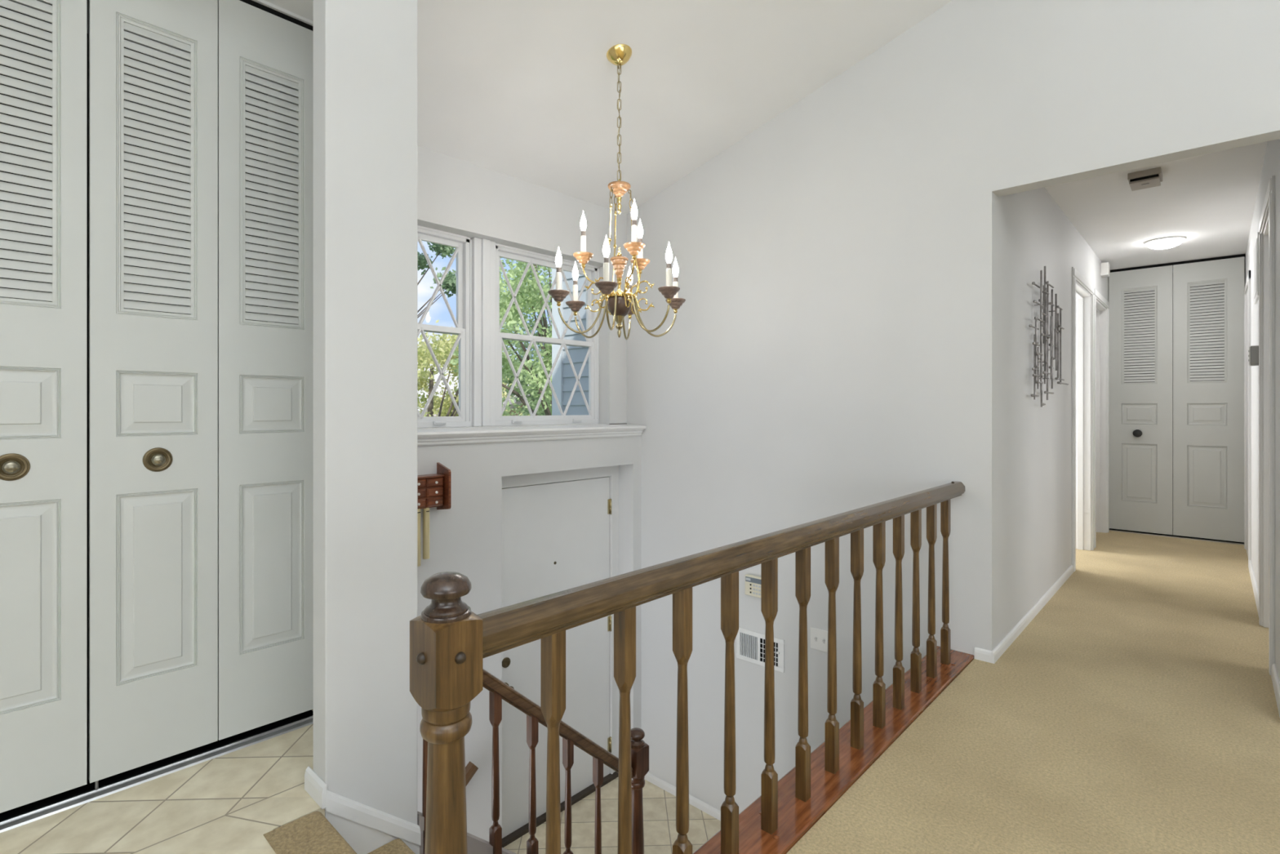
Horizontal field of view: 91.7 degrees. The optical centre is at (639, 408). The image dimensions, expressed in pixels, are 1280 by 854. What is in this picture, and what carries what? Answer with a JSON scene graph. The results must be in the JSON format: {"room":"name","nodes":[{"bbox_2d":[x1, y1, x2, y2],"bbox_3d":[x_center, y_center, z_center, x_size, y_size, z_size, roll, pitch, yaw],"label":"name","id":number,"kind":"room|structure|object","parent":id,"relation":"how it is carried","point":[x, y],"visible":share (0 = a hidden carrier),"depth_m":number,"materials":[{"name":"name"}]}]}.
{"room":"stair landing","nodes":[
{"label":"stair landing","id":0,"kind":"room"},
{"bbox_2d":[0,5,313,821],"bbox_3d":[-1.839,-0.130,2.010,0.550,2.520,1.290,0,0,43],"label":"wall","id":1,"kind":"structure","parent":0,"point":[18,811],"depth_m":2.19,"materials":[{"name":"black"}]},
{"bbox_2d":[0,0,86,813],"bbox_3d":[-1.822,-0.141,1.571,0.051,2.457,0.634,0,0,43],"label":"door","id":2,"kind":"structure","parent":1,"relation":"in","point":[43,344],"depth_m":1.74,"materials":[{"name":"paint"}]},
{"bbox_2d":[94,780,98,790],"bbox_3d":[-1.513,1.093,1.919,0.008,0.066,0.968,0,0,43],"label":"trim","id":3,"kind":"structure","parent":1,"relation":"attached to","point":[96,783],"depth_m":1.82,"materials":[{"name":"grey metal"}]},
{"bbox_2d":[0,715,313,832],"bbox_3d":[-1.610,1.124,1.798,0.054,0.012,1.290,0,0,43],"label":"trim","id":4,"kind":"structure","parent":1,"relation":"attached to","point":[46,811],"depth_m":1.89,"materials":[{"name":"metal"}]},
{"bbox_2d":[88,0,313,782],"bbox_3d":[-1.387,-0.141,2.041,0.051,2.457,0.634,0,0,43],"label":"door","id":5,"kind":"structure","parent":1,"relation":"in","point":[201,420],"depth_m":1.99,"materials":[{"name":"paint"}]},
{"bbox_2d":[239,0,313,31],"bbox_3d":[-1.621,-1.385,1.808,0.028,0.027,1.290,0,0,43],"label":"trim","id":6,"kind":"structure","parent":1,"relation":"attached to","point":[251,2],"depth_m":2.17,"materials":[{"name":"black metal"}]},
{"bbox_2d":[252,0,313,26],"bbox_3d":[-1.614,-1.395,1.802,0.033,0.012,1.290,0,0,43],"label":"trim","id":7,"kind":"structure","parent":1,"relation":"attached to","point":[264,2],"depth_m":2.18,"materials":[{"name":"paint"}]},
{"bbox_2d":[264,0,313,21],"bbox_3d":[-2.531,-1.435,0.913,1.036,0.070,3.900,0,0,43],"label":"ceiling","id":8,"kind":"structure","parent":0,"point":[304,8],"depth_m":2.16,"materials":[{"name":"paint"}]},
{"bbox_2d":[275,0,417,824],"bbox_3d":[-1.217,-0.045,2.258,1.135,3.850,0.280,0,0,43],"label":"wall","id":9,"kind":"structure","parent":0,"point":[365,51],"depth_m":1.85,"materials":[{"name":"paint"}]},
{"bbox_2d":[304,765,326,808],"bbox_3d":[-0.942,1.097,1.803,0.137,0.065,0.014,0,0,43],"label":"baseboard","id":10,"kind":"structure","parent":9,"relation":"attached to","point":[314,785],"depth_m":1.79,"materials":[{"name":"paint"}]},
{"bbox_2d":[324,810,419,853],"bbox_3d":[-0.798,1.480,1.870,0.005,0.700,0.284,0,0,43],"label":"trim","id":11,"kind":"structure","parent":9,"relation":"attached to","point":[363,839],"depth_m":1.84,"materials":[{"name":"paint"}]},
{"bbox_2d":[324,790,421,845],"bbox_3d":[-0.796,1.232,1.868,0.014,0.302,0.285,0,0,43],"label":"baseboard","id":12,"kind":"structure","parent":9,"relation":"attached to","point":[339,805],"depth_m":1.85,"materials":[{"name":"paint"}]},
{"bbox_2d":[267,102,626,429],"bbox_3d":[-1.373,1.270,3.043,0.160,5.320,3.600,0,0,43],"label":"wall","id":13,"kind":"structure","parent":0,"point":[455,196],"depth_m":3.69,"materials":[{"name":"paint"}]},
{"bbox_2d":[417,225,471,427],"bbox_3d":[-1.258,-0.435,3.229,0.090,1.074,0.852,0,0,43],"label":"window","id":14,"kind":"structure","parent":13,"relation":"in","point":[463,244],"depth_m":3.49,"materials":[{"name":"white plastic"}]},
{"bbox_2d":[417,235,460,328],"bbox_3d":[-1.271,-0.680,3.241,0.010,0.494,0.760,0,0,43],"label":"grille","id":15,"kind":"object","parent":14,"relation":"attached to","point":[434,239],"depth_m":3.45,"materials":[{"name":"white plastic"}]},
{"bbox_2d":[417,327,462,419],"bbox_3d":[-1.252,-0.190,3.223,0.010,0.497,0.760,0,0,43],"label":"grille","id":16,"kind":"object","parent":14,"relation":"attached to","point":[459,331],"depth_m":3.42,"materials":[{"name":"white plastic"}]},
{"bbox_2d":[471,237,495,426],"bbox_3d":[-0.911,-0.435,3.583,0.095,1.070,0.144,0,0,43],"label":"trim","id":17,"kind":"structure","parent":13,"relation":"attached to","point":[483,251],"depth_m":3.54,"materials":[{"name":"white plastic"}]},
{"bbox_2d":[495,243,599,426],"bbox_3d":[-0.585,-0.435,3.956,0.090,1.074,0.850,0,0,43],"label":"window","id":18,"kind":"structure","parent":13,"relation":"in","point":[531,258],"depth_m":3.94,"materials":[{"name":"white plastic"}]},
{"bbox_2d":[497,253,590,342],"bbox_3d":[-0.598,-0.680,3.968,0.010,0.493,0.758,0,0,43],"label":"grille","id":19,"kind":"object","parent":18,"relation":"attached to","point":[530,260],"depth_m":3.92,"materials":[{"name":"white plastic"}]},
{"bbox_2d":[499,335,592,417],"bbox_3d":[-0.579,-0.190,3.950,0.010,0.497,0.758,0,0,43],"label":"grille","id":20,"kind":"object","parent":18,"relation":"attached to","point":[533,339],"depth_m":3.94,"materials":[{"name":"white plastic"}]},
{"bbox_2d":[417,435,641,841],"bbox_3d":[-0.823,2.038,3.420,0.136,3.785,2.300,0,0,43],"label":"wall","id":21,"kind":"structure","parent":0,"point":[465,538],"depth_m":3.32,"materials":[{"name":"paint"}]},
{"bbox_2d":[417,462,451,566],"bbox_3d":[-1.079,0.579,2.958,0.115,0.622,0.331,0,0,43],"label":"door chime","id":22,"kind":"object","parent":21,"relation":"attached to","point":[434,490],"visible":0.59,"depth_m":3.00,"materials":[{"name":"brown wood"}]},
{"bbox_2d":[465,760,478,785],"bbox_3d":[-1.181,2.220,2.869,0.080,0.813,0.956,0,0,43],"label":"wall handrail","id":23,"kind":"object","parent":21,"relation":"attached to","point":[470,769],"visible":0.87,"depth_m":3.16,"materials":[{"name":"brown wood"}]},
{"bbox_2d":[417,423,646,446],"bbox_3d":[-0.784,0.142,3.499,0.294,0.084,2.129,0,0,43],"label":"trim","id":24,"kind":"structure","parent":21,"relation":"attached to","point":[433,437],"depth_m":3.46,"materials":[{"name":"paint"}]},
{"bbox_2d":[502,465,618,847],"bbox_3d":[-0.515,1.430,3.885,0.155,2.120,1.070,0,0,43],"label":"door","id":25,"kind":"structure","parent":21,"relation":"in","point":[560,529],"depth_m":3.89,"materials":[{"name":"paint"}]},
{"bbox_2d":[502,777,720,853],"bbox_3d":[0.268,2.590,3.193,2.245,0.200,1.150,0,0,43],"label":"floor","id":26,"kind":"structure","parent":0,"point":[660,833],"depth_m":3.72,"materials":[{"name":"tile"}]},
{"bbox_2d":[417,668,648,853],"bbox_3d":[-0.349,1.591,2.365,0.085,1.797,1.053,0,0,43],"label":"balustrade","id":27,"kind":"object","parent":26,"relation":"on","point":[499,691],"visible":0.66,"depth_m":2.30,"materials":[{"name":"brown wood"}]},
{"bbox_2d":[8,0,1267,270],"bbox_3d":[1.963,-1.914,1.454,7.295,1.249,11.000,0,0,43],"label":"ceiling","id":28,"kind":"structure","parent":0,"point":[524,90],"depth_m":3.11,"materials":[{"name":"paint"}]},
{"bbox_2d":[547,44,685,339],"bbox_3d":[-0.094,-0.976,2.820,0.654,1.299,0.598,0,0,43],"label":"chandelier","id":29,"kind":"object","parent":28,"relation":"hanging from","point":[619,304],"visible":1,"depth_m":2.79,"materials":[{"name":"gold metal"}]},
{"bbox_2d":[556,266,560,272],"bbox_3d":[-0.356,-0.607,2.720,0.021,0.025,0.021,0,0,43],"label":"socket","id":30,"kind":"object","parent":29,"relation":"attached to","point":[558,268],"depth_m":2.71,"materials":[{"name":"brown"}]},
{"bbox_2d":[573,280,577,284],"bbox_3d":[-0.312,-0.607,2.996,0.021,0.025,0.021,0,0,43],"label":"socket","id":31,"kind":"object","parent":29,"relation":"attached to","point":[575,282],"depth_m":2.99,"materials":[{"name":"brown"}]},
{"bbox_2d":[581,230,585,235],"bbox_3d":[-0.259,-0.798,2.834,0.021,0.025,0.021,0,0,43],"label":"socket","id":32,"kind":"object","parent":29,"relation":"attached to","point":[583,233],"depth_m":2.82,"materials":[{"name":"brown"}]},
{"bbox_2d":[604,257,608,262],"bbox_3d":[-0.138,-0.607,2.543,0.021,0.025,0.021,0,0,43],"label":"socket","id":33,"kind":"object","parent":29,"relation":"attached to","point":[606,259],"depth_m":2.53,"materials":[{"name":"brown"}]},
{"bbox_2d":[631,219,636,225],"bbox_3d":[-0.024,-0.798,2.670,0.021,0.025,0.021,0,0,43],"label":"socket","id":34,"kind":"object","parent":29,"relation":"attached to","point":[633,222],"depth_m":2.66,"materials":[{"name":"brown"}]},
{"bbox_2d":[637,237,642,242],"bbox_3d":[0.001,-0.798,2.955,0.021,0.025,0.021,0,0,43],"label":"socket","id":35,"kind":"object","parent":29,"relation":"attached to","point":[639,239],"depth_m":2.95,"materials":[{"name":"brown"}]},
{"bbox_2d":[666,262,671,268],"bbox_3d":[0.123,-0.607,2.644,0.021,0.025,0.021,0,0,43],"label":"socket","id":36,"kind":"object","parent":29,"relation":"attached to","point":[668,264],"depth_m":2.63,"materials":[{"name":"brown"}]},
{"bbox_2d":[673,276,677,281],"bbox_3d":[0.167,-0.607,2.920,0.021,0.025,0.021,0,0,43],"label":"socket","id":37,"kind":"object","parent":29,"relation":"attached to","point":[675,278],"depth_m":2.91,"materials":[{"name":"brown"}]},
{"bbox_2d":[1127,167,1162,191],"bbox_3d":[2.782,-1.261,3.421,0.140,0.058,0.170,0,0,43],"label":"smoke detector","id":38,"kind":"object","parent":28,"relation":"attached to","point":[1149,178],"depth_m":3.38,"materials":[{"name":"beige plastic"}]},
{"bbox_2d":[1144,235,1185,249],"bbox_3d":[4.017,-1.259,4.757,0.236,0.062,0.236,0,0,43],"label":"ceiling light","id":39,"kind":"object","parent":28,"relation":"attached to","point":[1165,242],"visible":1,"depth_m":4.70,"materials":[{"name":"glass"}]},
{"bbox_2d":[0,530,1279,853],"bbox_3d":[1.828,1.255,1.238,7.000,0.250,10.300,0,0,43],"label":"floor","id":40,"kind":"structure","parent":0,"point":[1136,711],"depth_m":2.00,"materials":[{"name":"beige carpet"}]},
{"bbox_2d":[263,810,415,853],"bbox_3d":[-0.228,1.739,1.835,0.876,1.222,1.323,0,0,43],"label":"staircase","id":41,"kind":"structure","parent":40,"relation":"attached to","point":[313,833],"depth_m":1.64,"materials":[{"name":"carpet"}]},
{"bbox_2d":[626,0,1279,813],"bbox_3d":[2.436,0.480,2.038,7.195,6.900,0.100,0,0,43],"label":"wall","id":42,"kind":"structure","parent":0,"point":[831,348],"depth_m":3.14,"materials":[{"name":"paint"}]},
{"bbox_2d":[644,772,720,820],"bbox_3d":[0.682,2.465,3.539,1.909,0.050,0.080,0,0,43],"label":"baseboard","id":43,"kind":"structure","parent":42,"relation":"attached to","point":[716,813],"depth_m":3.91,"materials":[{"name":"paint"}]},
{"bbox_2d":[745,573,760,598],"bbox_3d":[0.676,1.025,3.580,0.155,0.116,0.028,0,0,43],"label":"alarm keypad","id":44,"kind":"object","parent":42,"relation":"attached to","point":[753,583],"visible":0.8,"depth_m":3.58,"materials":[{"name":"beige plastic"}]},
{"bbox_2d":[736,626,784,672],"bbox_3d":[0.686,1.385,3.579,0.320,0.184,0.016,0,0,43],"label":"air vent","id":45,"kind":"object","parent":42,"relation":"in","point":[750,645],"visible":0.88,"depth_m":3.59,"materials":[{"name":"metal"}]},
{"bbox_2d":[810,626,827,652],"bbox_3d":[0.962,1.238,3.323,0.116,0.114,0.016,0,0,43],"label":"light switch","id":46,"kind":"object","parent":42,"relation":"attached to","point":[819,637],"visible":0.92,"depth_m":3.33,"materials":[{"name":"white plastic"}]},
{"bbox_2d":[973,647,991,662],"bbox_3d":[1.540,1.105,2.790,0.069,0.050,0.012,0,0,43],"label":"baseboard","id":47,"kind":"structure","parent":42,"relation":"attached to","point":[980,654],"depth_m":2.79,"materials":[{"name":"paint"}]},
{"bbox_2d":[997,187,1108,644],"bbox_3d":[2.973,-0.080,4.368,0.110,2.420,4.050,0,0,43],"label":"wall","id":48,"kind":"structure","parent":0,"point":[1034,442],"depth_m":3.35,"materials":[{"name":"paint"}]},
{"bbox_2d":[991,564,1073,663],"bbox_3d":[2.280,1.105,3.530,0.012,0.050,2.102,0,0,43],"label":"baseboard","id":49,"kind":"structure","parent":48,"relation":"attached to","point":[1011,637],"depth_m":3.26,"materials":[{"name":"paint"}]},
{"bbox_2d":[1028,266,1068,407],"bbox_3d":[2.346,-0.405,3.567,0.058,0.790,0.978,0,0,43],"label":"wall art","id":50,"kind":"object","parent":48,"relation":"attached to","point":[1044,304],"visible":1,"depth_m":3.48,"materials":[{"name":"metal"}]},
{"bbox_2d":[1071,266,1093,571],"bbox_3d":[3.289,0.072,4.697,0.126,2.115,0.961,0,0,43],"label":"trim","id":51,"kind":"structure","parent":48,"relation":"attached to","point":[1082,291],"depth_m":4.97,"materials":[{"name":"paint"}]},
{"bbox_2d":[1093,288,1109,547],"bbox_3d":[3.955,0.072,5.416,0.126,2.115,0.921,0,0,43],"label":"trim","id":52,"kind":"structure","parent":48,"relation":"attached to","point":[1101,305],"depth_m":5.67,"materials":[{"name":"paint"}]},
{"bbox_2d":[1100,262,1110,277],"bbox_3d":[4.051,-1.210,5.408,0.058,0.110,0.100,0,0,43],"label":"sensor","id":53,"kind":"object","parent":48,"relation":"attached to","point":[1104,267],"visible":1,"depth_m":5.38,"materials":[{"name":"white plastic"}]},
{"bbox_2d":[1109,256,1245,542],"bbox_3d":[4.919,-0.080,5.714,1.316,2.420,0.630,0,0,43],"label":"wall","id":54,"kind":"structure","parent":0,"point":[1223,283],"depth_m":5.76,"materials":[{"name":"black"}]},
{"bbox_2d":[1108,256,1244,542],"bbox_3d":[4.688,-0.077,5.466,0.904,2.375,0.068,0,0,43],"label":"door","id":55,"kind":"structure","parent":54,"relation":"in","point":[1176,442],"depth_m":5.45,"materials":[{"name":"paint"}]},
{"bbox_2d":[1109,528,1244,545],"bbox_3d":[4.698,1.126,5.475,0.912,0.008,0.042,0,0,43],"label":"trim","id":56,"kind":"structure","parent":54,"relation":"attached to","point":[1189,538],"depth_m":5.45,"materials":[{"name":"metal"}]},
{"bbox_2d":[1110,253,1244,272],"bbox_3d":[4.704,-1.278,5.482,0.912,0.022,0.024,0,0,43],"label":"trim","id":57,"kind":"structure","parent":54,"relation":"attached to","point":[1241,255],"depth_m":5.45,"materials":[{"name":"black metal"}]},
{"bbox_2d":[1245,138,1279,681],"bbox_3d":[3.726,-0.080,3.671,0.110,2.420,4.050,0,0,43],"label":"wall","id":58,"kind":"structure","parent":0,"point":[1271,165],"depth_m":3.11,"materials":[{"name":"paint"}]},
{"bbox_2d":[1244,270,1250,568],"bbox_3d":[4.616,0.074,4.721,0.014,2.112,0.903,0,0,43],"label":"trim","id":59,"kind":"structure","parent":58,"relation":"attached to","point":[1247,286],"depth_m":4.75,"materials":[{"name":"paint"}]},
{"bbox_2d":[1248,345,1258,365],"bbox_3d":[3.364,-0.290,3.399,0.052,0.104,0.100,0,0,43],"label":"thermostat","id":60,"kind":"object","parent":58,"relation":"attached to","point":[1253,351],"visible":0.73,"depth_m":3.37,"materials":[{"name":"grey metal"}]},
{"bbox_2d":[1253,231,1259,304],"bbox_3d":[3.631,-0.820,3.657,0.012,0.360,0.400,0,0,43],"label":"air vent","id":61,"kind":"object","parent":58,"relation":"in","point":[1256,243],"visible":0.82,"depth_m":3.58,"materials":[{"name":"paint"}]},
{"bbox_2d":[1248,560,1279,716],"bbox_3d":[3.308,1.100,3.309,0.012,0.060,2.950,0,0,43],"label":"baseboard","id":62,"kind":"structure","parent":58,"relation":"attached to","point":[1276,683],"depth_m":2.57,"materials":[{"name":"paint"}]},
{"bbox_2d":[1258,175,1275,675],"bbox_3d":[3.017,0.072,2.917,0.126,2.115,0.903,0,0,43],"label":"trim","id":63,"kind":"structure","parent":58,"relation":"attached to","point":[1267,221],"depth_m":3.21,"materials":[{"name":"paint"}]},
{"bbox_3d":[0.545,2.540,1.921,0.090,2.780,2.640,0,0,43],"label":"wall","id":64,"kind":"structure","parent":0,"visible":0},
{"bbox_2d":[409,481,973,853],"bbox_3d":[0.556,0.694,1.904,0.168,0.881,2.649,0,0,43],"label":"balustrade","id":65,"kind":"object","parent":64,"relation":"on","point":[450,642],"visible":1,"depth_m":1.51,"materials":[{"name":"brown wood"}]},
{"label":"outside","id":66,"kind":"structure","parent":0,"visible":0},
{"bbox_3d":[-10.738,3.380,20.165,36.840,1.300,65.000,0,0,43],"label":"ground","id":67,"kind":"structure","parent":66,"visible":0},
{"bbox_2d":[417,242,456,318],"bbox_3d":[-2.776,0.064,7.864,1.658,5.435,1.027,0,0,-24],"label":"tree","id":68,"kind":"object","parent":67,"relation":"on","point":[449,283],"visible":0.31,"depth_m":8.10,"materials":[{"name":"green plant"}]},
{"bbox_2d":[417,320,528,416],"bbox_3d":[-4.496,0.325,13.977,4.242,4.924,5.331,0,0,9],"label":"tree","id":69,"kind":"object","parent":67,"relation":"on","point":[446,408],"visible":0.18,"depth_m":13.96,"materials":[{"name":"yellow plant"}]},
{"bbox_2d":[419,386,537,416],"bbox_3d":[-4.768,0.955,22.815,4.600,3.550,6.600,0,0,43],"label":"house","id":70,"kind":"structure","parent":67,"relation":"on","point":[509,401],"depth_m":20.50,"materials":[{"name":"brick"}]},
{"bbox_2d":[444,257,551,415],"bbox_3d":[-1.113,-0.399,9.693,3.790,6.369,3.459,0,0,-15],"label":"tree","id":71,"kind":"object","parent":67,"relation":"on","point":[531,288],"visible":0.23,"depth_m":8.81,"materials":[{"name":"green plant"}]},
{"bbox_2d":[501,270,551,415],"bbox_3d":[-1.946,-0.760,18.405,5.855,7.090,5.454,0,0,-42],"label":"tree","id":72,"kind":"object","parent":67,"relation":"on","point":[526,411],"visible":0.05,"depth_m":17.39,"materials":[{"name":"green plant"}]},
{"bbox_2d":[551,268,588,415],"bbox_3d":[0.275,0.258,5.654,0.880,4.945,2.030,0,0,43],"label":"house wing","id":73,"kind":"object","parent":67,"relation":"on","point":[563,379],"visible":0.02,"depth_m":5.09,"materials":[{"name":"blue"}]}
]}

